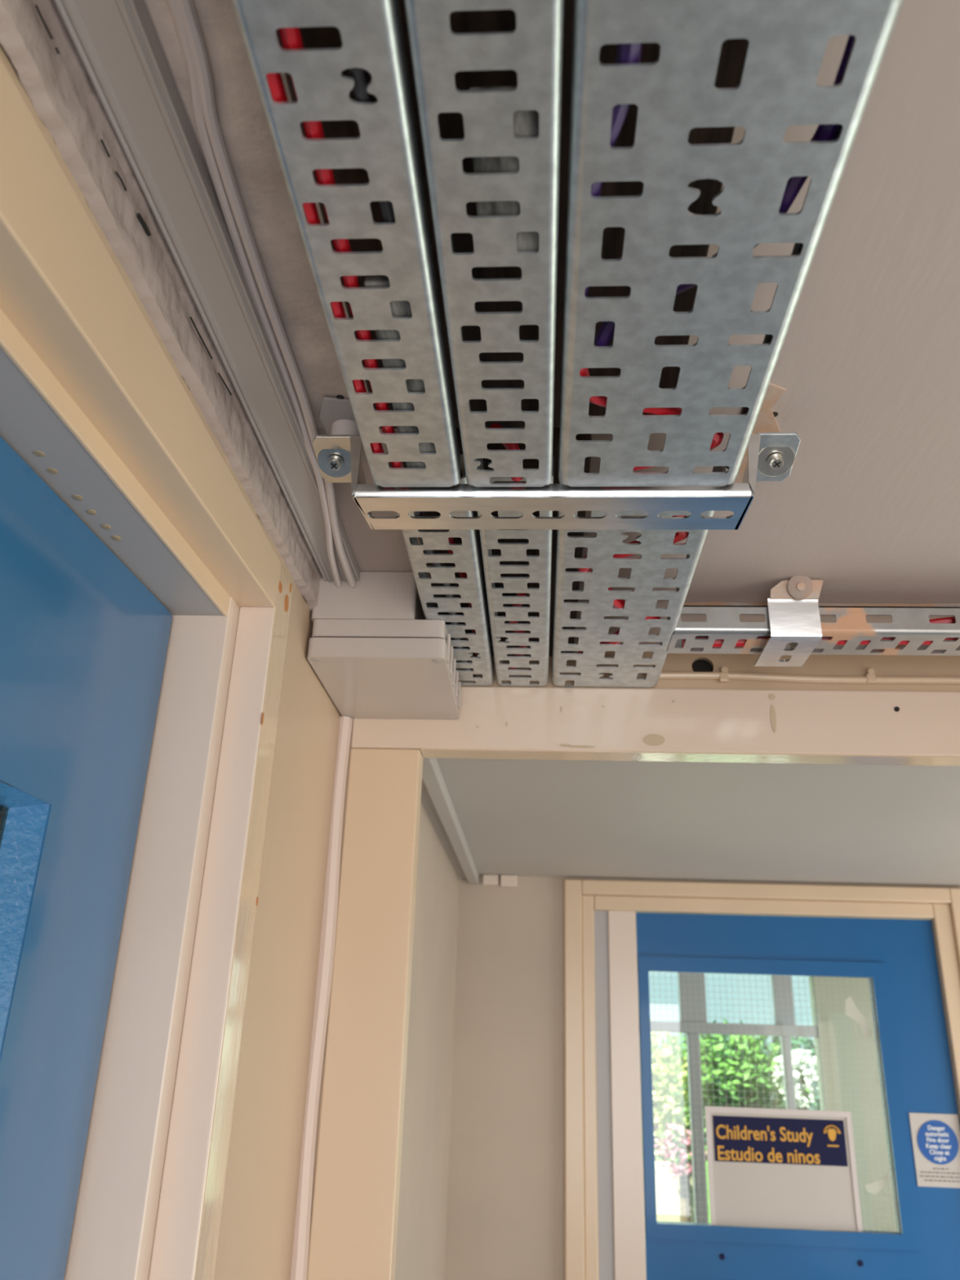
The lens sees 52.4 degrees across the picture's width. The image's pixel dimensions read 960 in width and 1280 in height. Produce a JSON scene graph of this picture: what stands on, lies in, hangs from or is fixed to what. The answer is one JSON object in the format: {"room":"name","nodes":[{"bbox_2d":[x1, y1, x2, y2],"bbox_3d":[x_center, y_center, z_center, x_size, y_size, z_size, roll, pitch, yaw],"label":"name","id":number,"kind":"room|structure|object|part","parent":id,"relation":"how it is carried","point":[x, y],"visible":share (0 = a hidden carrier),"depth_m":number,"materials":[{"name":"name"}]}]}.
{"room":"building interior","nodes":[
{"label":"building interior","id":0,"kind":"room"},
{"bbox_2d":[0,43,459,1279],"bbox_3d":[-0.312,0.670,0.093,0.138,2.211,5.461,0,-22,4],"label":"wall","id":1,"kind":"structure","parent":0,"point":[255,1241],"depth_m":1.10,"materials":[{"name":"beige paint"}]},
{"bbox_2d":[0,436,172,1279],"bbox_3d":[-0.380,0.750,0.110,0.043,2.072,0.987,0,-22,4],"label":"door","id":2,"kind":"structure","parent":1,"relation":"in","point":[84,642],"depth_m":0.73,"materials":[{"name":"blue paint"}]},
{"bbox_3d":[-0.367,0.406,0.311,0.004,0.837,0.540,0,-22,4],"label":"glass pane","id":3,"kind":"part","parent":2,"relation":"part of","materials":[{"name":"blue glass"}]},
{"bbox_2d":[0,57,293,1279],"bbox_3d":[-0.324,0.730,0.161,0.118,2.150,1.072,0,-22,4],"label":"frame","id":4,"kind":"object","parent":1,"relation":"attached to","point":[91,401],"visible":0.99,"depth_m":0.80,"materials":[{"name":"beige paint"}]},
{"bbox_2d":[0,0,323,612],"bbox_3d":[-0.225,-0.269,0.619,0.019,0.061,1.603,0,-22,4],"label":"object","id":5,"kind":"object","parent":1,"relation":"attached to","point":[34,34],"visible":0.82,"depth_m":0.63,"materials":[{"name":"rough plaster"}]},
{"bbox_2d":[142,0,959,644],"bbox_3d":[0.558,-0.706,-0.338,2.037,0.064,3.718,0,-22,4],"label":"ceiling","id":6,"kind":"structure","parent":0,"point":[868,365],"depth_m":0.81,"materials":[{"name":"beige paint"}]},
{"bbox_2d":[53,0,359,581],"bbox_3d":[-0.210,-0.394,0.384,0.042,0.015,1.677,0,-22,4],"label":"cable trunking","id":7,"kind":"object","parent":6,"relation":"attached to","point":[117,43],"visible":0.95,"depth_m":0.65,"materials":[{"name":"white plastic"}]},
{"bbox_2d":[168,0,341,586],"bbox_3d":[-0.179,-0.365,0.440,0.034,0.022,1.548,1,-22,2],"label":"cable","id":8,"kind":"object","parent":6,"relation":"attached to","point":[202,129],"visible":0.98,"depth_m":0.69,"materials":[{"name":"plastic"}]},
{"bbox_2d":[146,0,368,427],"bbox_3d":[-0.113,-0.380,0.423,0.146,0.005,0.998,0,-22,4],"label":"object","id":9,"kind":"structure","parent":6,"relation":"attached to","point":[252,156],"depth_m":0.63,"materials":[{"name":"white plastic"}]},
{"bbox_2d":[176,0,355,587],"bbox_3d":[-0.170,-0.364,0.439,0.027,0.021,1.548,1,-22,3],"label":"cable","id":10,"kind":"object","parent":6,"relation":"attached to","point":[186,7],"visible":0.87,"depth_m":0.65,"materials":[{"name":"plastic"}]},
{"bbox_2d":[319,396,387,462],"bbox_3d":[-0.113,-0.189,0.885,0.056,0.003,0.103,0,-22,4],"label":"mounting plate","id":11,"kind":"object","parent":6,"relation":"attached to","point":[332,409],"visible":0.34,"depth_m":0.86,"materials":[{"name":"grey metal"}]},
{"bbox_2d":[306,572,461,719],"bbox_3d":[-0.111,0.014,1.246,0.162,0.110,0.234,0,-22,4],"label":"junction box","id":12,"kind":"object","parent":6,"relation":"attached to","point":[373,648],"visible":0.98,"depth_m":1.15,"materials":[{"name":"beige plastic"}]},
{"bbox_3d":[-0.114,0.053,1.230,0.160,0.024,0.234,0,-22,4],"label":"lid","id":13,"kind":"part","parent":12,"relation":"part of","materials":[{"name":"beige plastic"}]},
{"bbox_2d":[402,427,591,656],"bbox_3d":[0.028,-0.085,1.108,0.172,0.024,0.507,0,-22,4],"label":"cables","id":14,"kind":"object","parent":6,"relation":"attached to","point":[526,463],"visible":0.19,"depth_m":1.06,"materials":[{"name":"black plastic"}]},
{"bbox_2d":[275,0,748,428],"bbox_3d":[0.025,-0.272,0.632,0.245,0.037,0.413,0,-22,4],"label":"cables","id":15,"kind":"object","parent":6,"relation":"attached to","point":[733,51],"visible":0.1,"depth_m":0.58,"materials":[{"name":"black plastic"}]},
{"bbox_2d":[312,431,800,529],"bbox_3d":[0.064,-0.139,0.858,0.424,0.063,0.059,0,-22,4],"label":"bracket","id":16,"kind":"object","parent":6,"relation":"attached to","point":[771,455],"visible":0.99,"depth_m":0.84,"materials":[{"name":"metal"}]},
{"bbox_2d":[317,448,351,477],"bbox_3d":[-0.130,-0.161,0.876,0.033,0.017,0.029,0,-22,4],"label":"washer","id":17,"kind":"object","parent":16,"relation":"in","point":[332,463],"depth_m":0.87,"materials":[{"name":"metal"}]},
{"bbox_2d":[330,419,359,435],"bbox_3d":[-0.120,-0.185,0.875,0.028,0.026,0.028,0,-22,4],"label":"spacer","id":18,"kind":"object","parent":16,"relation":"attached to","point":[340,427],"visible":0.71,"depth_m":0.86,"materials":[{"name":"white plastic"}]},
{"bbox_2d":[231,0,461,487],"bbox_3d":[-0.084,-0.349,0.323,0.074,0.025,1.097,0,-22,4],"label":"cable tray","id":19,"kind":"object","parent":16,"relation":"on","point":[371,33],"visible":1,"depth_m":0.55,"materials":[{"name":"metal"}]},
{"bbox_2d":[266,72,384,453],"bbox_3d":[-0.112,-0.339,0.339,0.013,0.011,1.045,0,-22,4],"label":"cable","id":20,"kind":"object","parent":19,"relation":"in","point":[276,85],"visible":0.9,"depth_m":0.56,"materials":[{"name":"red plastic"}]},
{"bbox_2d":[278,27,403,467],"bbox_3d":[-0.098,-0.339,0.338,0.011,0.010,1.045,0,-22,4],"label":"cable","id":21,"kind":"object","parent":19,"relation":"in","point":[291,37],"visible":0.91,"depth_m":0.54,"materials":[{"name":"red plastic"}]},
{"bbox_2d":[337,28,395,222],"bbox_3d":[-0.080,-0.385,0.219,0.014,0.010,0.791,0,-22,4],"label":"cable","id":22,"kind":"object","parent":19,"relation":"in","point":[361,77],"visible":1,"depth_m":0.48,"materials":[{"name":"black plastic"}]},
{"bbox_2d":[364,275,435,467],"bbox_3d":[-0.050,-0.184,0.707,0.033,0.006,0.215,0,-22,4],"label":"cable","id":23,"kind":"object","parent":19,"relation":"in","point":[400,308],"visible":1,"depth_m":0.68,"materials":[{"name":"grey plastic"}]},
{"bbox_2d":[388,453,493,685],"bbox_3d":[-0.031,-0.051,1.101,0.071,0.025,0.538,0,-22,4],"label":"cable tray","id":24,"kind":"object","parent":16,"relation":"on","point":[466,557],"visible":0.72,"depth_m":1.06,"materials":[{"name":"metal"}]},
{"bbox_2d":[413,511,475,677],"bbox_3d":[-0.036,-0.046,1.096,0.020,0.011,0.508,-1,-22,6],"label":"cable","id":25,"kind":"object","parent":24,"relation":"in","point":[416,513],"visible":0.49,"depth_m":1.05,"materials":[{"name":"black plastic"}]},
{"bbox_2d":[445,529,479,657],"bbox_3d":[-0.017,-0.056,1.099,0.022,0.015,0.508,0,-22,5],"label":"cable","id":26,"kind":"object","parent":24,"relation":"in","point":[463,575],"visible":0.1,"depth_m":1.05,"materials":[{"name":"red plastic"}]},
{"bbox_2d":[404,0,564,487],"bbox_3d":[-0.006,-0.348,0.318,0.072,0.025,1.097,0,-22,4],"label":"cable tray","id":27,"kind":"object","parent":16,"relation":"on","point":[533,50],"visible":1,"depth_m":0.54,"materials":[{"name":"metal"}]},
{"bbox_2d":[468,85,538,251],"bbox_3d":[0.019,-0.252,0.535,0.043,0.006,0.112,0,-22,4],"label":"timber offcut","id":28,"kind":"object","parent":27,"relation":"in","point":[526,122],"visible":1,"depth_m":0.52,"materials":[{"name":"grey"}]},
{"bbox_2d":[489,422,523,481],"bbox_3d":[0.024,-0.152,0.791,0.018,0.018,0.066,-6,-23,18],"label":"cable","id":29,"kind":"object","parent":27,"relation":"in","point":[508,446],"visible":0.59,"depth_m":0.78,"materials":[{"name":"red plastic"}]},
{"bbox_2d":[475,455,554,686],"bbox_3d":[0.044,-0.050,1.096,0.070,0.025,0.538,0,-22,4],"label":"cable tray","id":30,"kind":"object","parent":16,"relation":"on","point":[539,567],"visible":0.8,"depth_m":1.07,"materials":[{"name":"metal"}]},
{"bbox_2d":[507,593,527,669],"bbox_3d":[0.048,-0.006,1.210,0.026,0.010,0.260,2,-22,1],"label":"cable","id":31,"kind":"object","parent":30,"relation":"in","point":[517,594],"visible":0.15,"depth_m":1.19,"materials":[{"name":"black plastic"}]},
{"bbox_2d":[551,466,728,687],"bbox_3d":[0.156,-0.049,1.090,0.144,0.025,0.540,0,-22,4],"label":"cable tray","id":32,"kind":"object","parent":16,"relation":"on","point":[648,571],"visible":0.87,"depth_m":1.07,"materials":[{"name":"metal"}]},
{"bbox_2d":[577,515,688,653],"bbox_3d":[0.157,-0.062,1.047,0.107,0.016,0.427,0,-22,4],"label":"cable","id":33,"kind":"object","parent":32,"relation":"in","point":[680,535],"visible":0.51,"depth_m":1.01,"materials":[{"name":"red plastic"}]},
{"bbox_2d":[558,0,903,486],"bbox_3d":[0.109,-0.347,0.311,0.147,0.025,1.097,0,-22,4],"label":"cable tray","id":34,"kind":"object","parent":16,"relation":"on","point":[675,94],"visible":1,"depth_m":0.54,"materials":[{"name":"metal"}]},
{"bbox_2d":[584,43,643,297],"bbox_3d":[0.064,-0.295,0.431,0.025,0.012,0.409,1,-22,2],"label":"cable","id":35,"kind":"object","parent":34,"relation":"on","point":[627,53],"visible":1,"depth_m":0.49,"materials":[{"name":"purple plastic"}]},
{"bbox_2d":[579,368,724,471],"bbox_3d":[0.129,-0.173,0.730,0.098,0.014,0.155,-5,-23,16],"label":"cable","id":36,"kind":"object","parent":34,"relation":"on","point":[601,401],"visible":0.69,"depth_m":0.72,"materials":[{"name":"red plastic"}]},
{"bbox_2d":[594,35,855,346],"bbox_3d":[0.157,-0.278,0.474,0.072,0.017,0.426,6,-23,-11],"label":"cable","id":37,"kind":"object","parent":34,"relation":"on","point":[824,132],"visible":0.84,"depth_m":0.53,"materials":[{"name":"purple plastic"}]},
{"bbox_2d":[725,124,842,469],"bbox_3d":[0.193,-0.215,0.612,0.011,0.009,0.387,0,-22,4],"label":"cable","id":38,"kind":"object","parent":34,"relation":"in","point":[840,126],"visible":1,"depth_m":0.57,"materials":[{"name":"black plastic"}]},
{"bbox_2d":[757,446,795,476],"bbox_3d":[0.258,-0.158,0.852,0.033,0.017,0.029,0,-22,4],"label":"washer","id":39,"kind":"object","parent":16,"relation":"in","point":[773,461],"depth_m":0.85,"materials":[{"name":"metal"}]},
{"bbox_2d":[336,395,777,417],"bbox_3d":[0.068,-0.202,0.844,0.384,0.005,0.008,2,-22,-1],"label":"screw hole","id":40,"kind":"object","parent":6,"relation":"attached to","point":[340,397],"visible":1,"depth_m":0.84,"materials":[{"name":"black"}]},
{"bbox_2d":[733,382,786,483],"bbox_3d":[0.250,-0.177,0.895,0.039,0.002,0.191,0,-22,4],"label":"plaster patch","id":41,"kind":"object","parent":6,"relation":"attached to","point":[766,422],"visible":0.36,"depth_m":0.85,"materials":[{"name":"beige paint"}]},
{"bbox_2d":[754,575,822,666],"bbox_3d":[0.372,-0.022,1.177,0.063,0.073,0.112,0,-22,4],"label":"bracket","id":42,"kind":"object","parent":6,"relation":"attached to","point":[793,613],"visible":1,"depth_m":1.14,"materials":[{"name":"metal"}]},
{"bbox_2d":[786,575,813,599],"bbox_3d":[0.374,-0.062,1.139,0.029,0.028,0.013,0,-22,4],"label":"washer","id":43,"kind":"object","parent":42,"relation":"in","point":[799,587],"depth_m":1.14,"materials":[{"name":"paint"}]},
{"bbox_2d":[666,605,959,655],"bbox_3d":[0.861,-0.007,1.147,1.264,0.034,0.073,0,-22,4],"label":"cable tray","id":44,"kind":"object","parent":42,"relation":"attached to","point":[912,624],"visible":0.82,"depth_m":1.15,"materials":[{"name":"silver metal"}]},
{"bbox_2d":[681,637,957,647],"bbox_3d":[0.848,0.002,1.144,1.205,0.015,0.028,0,-22,4],"label":"cable","id":45,"kind":"object","parent":44,"relation":"in","point":[717,642],"visible":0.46,"depth_m":1.17,"materials":[{"name":"red plastic"}]},
{"bbox_2d":[695,635,958,638],"bbox_3d":[0.847,-0.004,1.128,1.204,0.009,0.013,0,-22,4],"label":"cable","id":46,"kind":"object","parent":44,"relation":"in","point":[695,636],"visible":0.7,"depth_m":1.16,"materials":[{"name":"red plastic"}]},
{"bbox_2d":[928,616,955,623],"bbox_3d":[0.965,-0.010,1.142,0.970,0.018,0.052,0,-22,4],"label":"cable","id":47,"kind":"object","parent":44,"relation":"in","point":[945,620],"visible":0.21,"depth_m":1.15,"materials":[{"name":"red plastic"}]},
{"bbox_2d":[683,601,959,606],"bbox_3d":[0.872,-0.036,1.185,1.247,0.005,0.029,0,-22,4],"label":"plaster edge","id":48,"kind":"structure","parent":6,"relation":"attached to","point":[697,603],"depth_m":1.20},
{"bbox_2d":[308,650,959,1245],"bbox_3d":[0.646,1.044,0.930,1.822,2.211,0.038,0,-22,4],"label":"wall","id":49,"kind":"structure","parent":0,"point":[884,665],"depth_m":1.33,"materials":[{"name":"beige paint"}]},
{"bbox_2d":[289,686,959,1279],"bbox_3d":[0.642,1.069,0.911,1.742,2.150,0.055,0,-22,4],"label":"frame","id":50,"kind":"object","parent":49,"relation":"attached to","point":[364,977],"visible":0.95,"depth_m":1.28,"materials":[{"name":"beige paint"}]},
{"bbox_2d":[636,666,959,684],"bbox_3d":[0.858,0.051,1.300,1.290,0.022,0.011,0,-22,4],"label":"cable","id":51,"kind":"object","parent":49,"relation":"attached to","point":[723,675],"visible":0.95,"depth_m":1.32,"materials":[{"name":"beige paint"}]},
{"bbox_2d":[436,758,959,886],"bbox_3d":[1.059,0.380,2.142,2.451,0.064,1.743,0,-22,4],"label":"ceiling","id":52,"kind":"structure","parent":0,"point":[851,824],"depth_m":2.14,"materials":[{"name":"grey paint"}]},
{"bbox_2d":[421,756,479,884],"bbox_3d":[-0.080,0.406,2.177,0.058,0.028,1.691,0,-22,4],"label":"trunking","id":53,"kind":"object","parent":52,"relation":"attached to","point":[436,799],"visible":0.56,"depth_m":2.11,"materials":[{"name":"grey paint"}]},
{"bbox_2d":[444,875,959,1279],"bbox_3d":[1.008,1.732,2.515,2.322,2.158,0.052,0,-22,4],"label":"wall","id":54,"kind":"structure","parent":0,"point":[505,1219],"depth_m":2.74,"materials":[{"name":"beige paint"}]},
{"bbox_2d":[482,874,498,885],"bbox_3d":[0.032,0.725,2.945,0.047,0.030,0.026,0,-22,4],"label":"box","id":55,"kind":"object","parent":54,"relation":"attached to","point":[487,879],"visible":1,"depth_m":2.93,"materials":[{"name":"white paint"}]},
{"bbox_2d":[500,874,517,887],"bbox_3d":[0.087,0.727,2.939,0.049,0.034,0.030,0,-22,4],"label":"box","id":56,"kind":"object","parent":54,"relation":"attached to","point":[506,881],"visible":1,"depth_m":2.92,"materials":[{"name":"white paint"}]},
{"bbox_2d":[564,879,959,1279],"bbox_3d":[0.807,1.726,2.506,1.174,2.149,0.060,0,-22,4],"label":"frame","id":57,"kind":"object","parent":54,"relation":"attached to","point":[605,1224],"visible":1,"depth_m":2.78,"materials":[{"name":"beige paint"}]},
{"bbox_2d":[635,912,959,1279],"bbox_3d":[0.862,1.771,2.505,0.856,2.052,0.048,0,-22,4],"label":"door","id":58,"kind":"structure","parent":54,"relation":"in","point":[897,957],"depth_m":2.72,"materials":[{"name":"blue paint"}]},
{"bbox_2d":[704,1106,862,1231],"bbox_3d":[0.818,1.429,2.641,0.396,0.286,0.008,0,-22,4],"label":"poster","id":59,"kind":"object","parent":58,"relation":"attached to","point":[781,1168],"visible":1,"depth_m":2.64,"materials":[{"name":"beige paper"}]},
{"bbox_3d":[0.819,1.369,2.666,0.354,0.112,0.002,0,-22,4],"label":"heading panel","id":60,"kind":"part","parent":59,"relation":"part of","materials":[{"name":"blue"}]},
{"bbox_2d":[908,1112,959,1187],"bbox_3d":[1.234,1.374,2.626,0.129,0.177,0.006,0,-22,4],"label":"door sign","id":61,"kind":"object","parent":58,"relation":"attached to","point":[935,1137],"visible":1,"depth_m":2.63,"materials":[{"name":"beige paper"}]},
{"bbox_2d":[920,1168,959,1182],"bbox_3d":[1.234,1.429,2.604,0.116,0.031,0.001,0,-22,4],"label":"print","id":62,"kind":"object","parent":61,"relation":"attached to","point":[926,1175],"depth_m":2.60,"materials":[{"name":"white paper"}]},
{"bbox_2d":[635,911,930,1231],"bbox_3d":[1.015,1.847,3.329,2.666,2.560,1.539,0,-22,4],"label":"wall","id":63,"kind":"structure","parent":0,"point":[820,996],"depth_m":4.01,"materials":[{"name":"paint"}]},
{"bbox_2d":[650,972,823,1222],"bbox_3d":[0.825,1.991,4.012,1.170,1.634,0.052,0,-22,4],"label":"window","id":64,"kind":"structure","parent":63,"relation":"in","point":[660,1027],"depth_m":4.11,"materials":[{"name":"grey metal"}]},
{"bbox_3d":[0.825,1.990,4.010,1.170,1.548,0.004,0,-22,4],"label":"pane","id":65,"kind":"part","parent":64,"relation":"part of","materials":[{"name":"clear glass"}]},
{"label":"outside","id":66,"kind":"structure","parent":0,"visible":0},
{"bbox_2d":[660,1121,710,1223],"bbox_3d":[3.063,8.351,15.358,30.100,0.086,25.155,0,-22,4],"label":"ground","id":67,"kind":"structure","parent":66,"point":[661,1145],"depth_m":13.92,"materials":[{"name":"green plant"}]},
{"bbox_2d":[649,1017,690,1161],"bbox_3d":[1.044,3.319,5.890,0.545,1.948,0.382,0,-22,4],"label":"leafy shrub","id":68,"kind":"object","parent":67,"relation":"on","point":[669,1101],"visible":0.34,"depth_m":6.03,"materials":[{"name":"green plant"}]},
{"bbox_2d":[654,1161,694,1222],"bbox_3d":[0.574,3.533,5.405,1.376,1.154,0.172,0,-22,4],"label":"wall","id":69,"kind":"structure","parent":67,"relation":"on","point":[660,1180],"depth_m":5.46,"materials":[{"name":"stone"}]},
{"bbox_2d":[653,1123,707,1222],"bbox_3d":[1.084,3.322,5.157,0.288,1.390,0.245,0,-22,4],"label":"tree","id":70,"kind":"object","parent":67,"relation":"on","point":[684,1190],"visible":0.66,"depth_m":5.31,"materials":[{"name":"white plant"}]},
{"bbox_2d":[651,1017,797,1137],"bbox_3d":[1.653,3.561,6.464,1.095,1.972,0.778,0,-22,4],"label":"tree","id":71,"kind":"object","parent":67,"relation":"on","point":[723,1072],"visible":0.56,"depth_m":6.51,"materials":[{"name":"green plant"}]},
{"bbox_2d":[653,1024,820,1159],"bbox_3d":[2.429,3.914,7.324,2.335,2.016,0.994,0,-22,4],"label":"tree","id":72,"kind":"object","parent":67,"relation":"on","point":[806,1042],"visible":0.05,"depth_m":7.48,"materials":[{"name":"green plant"}]},
{"bbox_2d":[773,1047,819,1110],"bbox_3d":[1.791,3.171,5.267,0.299,1.795,0.344,0,-22,4],"label":"flowering shrub","id":73,"kind":"object","parent":67,"relation":"on","point":[800,1053],"visible":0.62,"depth_m":5.48,"materials":[{"name":"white plant"}]}
]}

